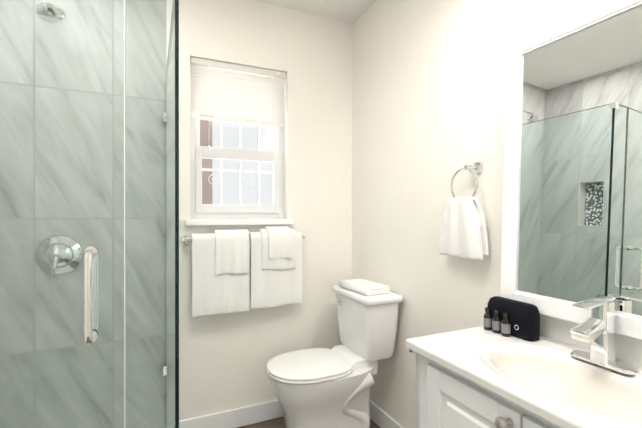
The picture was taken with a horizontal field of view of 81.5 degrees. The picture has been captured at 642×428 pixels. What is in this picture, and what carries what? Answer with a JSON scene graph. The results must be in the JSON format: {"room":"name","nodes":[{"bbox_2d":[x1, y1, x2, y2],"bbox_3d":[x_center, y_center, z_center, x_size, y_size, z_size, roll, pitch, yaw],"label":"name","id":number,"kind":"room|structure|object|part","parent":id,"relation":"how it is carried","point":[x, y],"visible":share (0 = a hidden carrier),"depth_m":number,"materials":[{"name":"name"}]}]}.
{"room":"bathroom","nodes":[
{"label":"bathroom","id":0,"kind":"room"},
{"bbox_2d":[166,0,351,420],"bbox_3d":[-0.326,-0.021,2.234,1.112,2.440,0.100,0,0,-24],"label":"wall","id":1,"kind":"structure","parent":0,"point":[224,359],"depth_m":2.23,"materials":[{"name":"white paint"}]},
{"bbox_2d":[0,0,165,427],"bbox_3d":[-1.292,-0.020,1.795,1.008,2.440,0.100,0,0,-24],"label":"wall tile","id":2,"kind":"structure","parent":1,"relation":"attached to","point":[112,318],"depth_m":1.80,"materials":[{"name":"grey tile"}]},
{"bbox_2d":[36,3,65,22],"bbox_3d":[-1.197,-0.907,1.660,0.086,0.145,0.222,0,0,-24],"label":"shower head","id":3,"kind":"object","parent":2,"relation":"attached to","point":[51,17],"depth_m":1.60},
{"bbox_2d":[35,235,82,275],"bbox_3d":[-1.219,0.190,1.722,0.188,0.188,0.093,0,0,-24],"label":"shower valve","id":4,"kind":"object","parent":2,"relation":"attached to","point":[70,255],"depth_m":1.74,"materials":[{"name":"silver metal"}]},
{"bbox_2d":[179,400,283,427],"bbox_3d":[-0.302,1.147,2.184,1.083,0.105,0.014,0,0,-24],"label":"baseboard","id":5,"kind":"structure","parent":1,"relation":"attached to","point":[248,415],"depth_m":2.10,"materials":[{"name":"white wood"}]},
{"bbox_2d":[202,117,272,204],"bbox_3d":[-0.524,-0.401,2.369,0.700,1.200,0.031,0,0,-24],"label":"bars","id":6,"kind":"object","parent":1,"relation":"attached to","point":[221,170],"depth_m":2.36,"materials":[{"name":"white metal"}]},
{"bbox_2d":[190,57,285,218],"bbox_3d":[-0.476,-0.418,2.172,0.555,0.885,0.082,0,0,-24],"label":"window","id":7,"kind":"structure","parent":1,"relation":"in","point":[222,89],"depth_m":2.14,"materials":[{"name":"white plastic"}]},
{"bbox_3d":[-0.486,-0.439,2.193,0.447,0.767,0.032,0,0,-24],"label":"glass","id":8,"kind":"part","parent":7,"relation":"part of","materials":[{"name":"clear glass"}]},
{"bbox_2d":[273,71,279,141],"bbox_3d":[-0.266,-0.642,2.215,0.046,0.422,0.018,0,0,-24],"label":"blind cord","id":9,"kind":"object","parent":7,"relation":"attached to","point":[277,73],"depth_m":2.21,"materials":[{"name":"white plastic"}]},
{"bbox_2d":[185,219,293,225],"bbox_3d":[-0.456,0.040,2.128,0.605,0.032,0.105,0,0,-24],"label":"window sill","id":10,"kind":"structure","parent":1,"relation":"attached to","point":[196,222],"depth_m":2.07,"materials":[{"name":"white"}]},
{"bbox_2d":[180,226,304,317],"bbox_3d":[-0.401,0.299,2.066,0.701,0.466,0.150,0,0,-24],"label":"towel bar","id":11,"kind":"object","parent":1,"relation":"attached to","point":[235,271],"visible":1,"depth_m":2.01,"materials":[{"name":"white fabric"}]},
{"bbox_2d":[237,416,379,427],"bbox_3d":[-0.062,1.232,0.555,2.220,0.060,3.380,0,0,-24],"label":"floor","id":12,"kind":"structure","parent":0,"point":[279,422],"depth_m":2.13,"materials":[{"name":"brown wood"}]},
{"bbox_2d":[0,0,178,427],"bbox_3d":[-0.986,0.262,1.303,0.950,1.878,1.044,0,0,-24],"label":"shower enclosure","id":13,"kind":"object","parent":12,"relation":"on","point":[91,304],"visible":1,"depth_m":1.04,"materials":[{"name":"glass"},{"name":"marble-look veined tile"},{"name":"chrome"}]},
{"bbox_2d":[266,285,402,427],"bbox_3d":[0.045,0.814,1.931,0.662,0.811,0.400,0,0,-24],"label":"toilet","id":14,"kind":"object","parent":12,"relation":"on","point":[320,388],"visible":1,"depth_m":1.84,"materials":[{"name":"white ceramic"}]},
{"bbox_3d":[-0.062,0.757,1.883,0.427,0.032,0.360,0,0,-24],"label":"seat","id":15,"kind":"part","parent":14,"relation":"part of","materials":[{"name":"white plastic"}]},
{"bbox_3d":[0.002,0.976,1.912,0.558,0.488,0.360,0,0,-24],"label":"bowl","id":16,"kind":"part","parent":14,"relation":"part of","materials":[{"name":"white ceramic"}]},
{"bbox_2d":[338,278,389,295],"bbox_3d":[0.230,0.387,2.014,0.157,0.038,0.270,0,0,-28],"label":"towel","id":17,"kind":"object","parent":14,"relation":"on","point":[365,287],"visible":1,"depth_m":1.94,"materials":[{"name":"white fabric"}]},
{"bbox_3d":[0.243,0.570,2.021,0.228,0.323,0.400,0,0,-24],"label":"tank","id":18,"kind":"part","parent":14,"relation":"part of","materials":[{"name":"white ceramic"}]},
{"bbox_2d":[405,295,641,427],"bbox_3d":[0.613,0.710,0.945,0.463,0.983,0.824,0,0,-24],"label":"bathroom vanity","id":19,"kind":"object","parent":12,"relation":"on","point":[561,373],"visible":0.9,"depth_m":0.99,"materials":[{"name":"white paint"}]},
{"bbox_2d":[484,296,539,340],"bbox_3d":[0.624,0.339,1.234,0.080,0.108,0.172,0,0,-24],"label":"toiletry bag","id":20,"kind":"object","parent":19,"relation":"on","point":[506,317],"visible":1,"depth_m":1.21,"materials":[{"name":"black fabric"}]},
{"bbox_2d":[570,295,639,374],"bbox_3d":[0.717,0.306,0.978,0.128,0.177,0.160,0,0,-24],"label":"faucet","id":21,"kind":"object","parent":19,"relation":"on","point":[598,330],"depth_m":0.97,"materials":[{"name":"silver metal"}]},
{"bbox_2d":[256,0,375,23],"bbox_3d":[-0.062,-1.268,0.550,2.220,0.060,3.380,0,0,-24],"label":"ceiling","id":22,"kind":"structure","parent":0,"point":[350,11],"depth_m":2.22,"materials":[{"name":"white paint"}]},
{"bbox_2d":[352,0,600,427],"bbox_3d":[0.903,-0.019,0.991,0.100,2.440,3.380,0,0,-24],"label":"wall","id":23,"kind":"structure","parent":0,"point":[428,95],"depth_m":1.77,"materials":[{"name":"white paint"}]},
{"bbox_2d":[369,399,403,427],"bbox_3d":[0.426,1.147,1.907,0.014,0.105,1.120,0,0,-24],"label":"baseboard","id":24,"kind":"structure","parent":23,"relation":"attached to","point":[380,417],"depth_m":2.09,"materials":[{"name":"white wood"}]},
{"bbox_2d":[439,162,487,259],"bbox_3d":[0.575,-0.019,1.493,0.082,0.381,0.209,0,0,-24],"label":"towel ring","id":25,"kind":"object","parent":23,"relation":"attached to","point":[463,234],"visible":1,"depth_m":1.45,"materials":[{"name":"silver metal"}]},
{"bbox_2d":[439,197,487,259],"bbox_3d":[0.565,0.050,1.489,0.062,0.242,0.209,0,0,-24],"label":"towel","id":26,"kind":"object","parent":25,"relation":"hanging from","point":[463,234],"depth_m":1.45,"materials":[{"name":"white fabric"}]},
{"bbox_2d":[500,0,641,339],"bbox_3d":[0.807,-0.146,1.007,0.022,0.924,0.710,2,-1,-25],"label":"mirror","id":27,"kind":"object","parent":23,"relation":"attached to","point":[572,207],"visible":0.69,"depth_m":1.10,"materials":[{"name":"white mirror"}]},
{"label":"outside","id":28,"kind":"structure","parent":0,"visible":0},
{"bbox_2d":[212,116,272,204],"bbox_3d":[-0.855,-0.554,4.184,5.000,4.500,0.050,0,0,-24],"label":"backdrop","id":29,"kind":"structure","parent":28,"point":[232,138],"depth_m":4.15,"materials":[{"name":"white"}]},
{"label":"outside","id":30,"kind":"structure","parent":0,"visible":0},
{"bbox_2d":[200,115,211,203],"bbox_3d":[-1.515,-0.301,2.621,1.305,3.000,1.050,0,0,-24],"label":"brick wall","id":31,"kind":"structure","parent":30,"point":[205,140],"depth_m":2.40,"materials":[{"name":"brown brick"}]}
]}

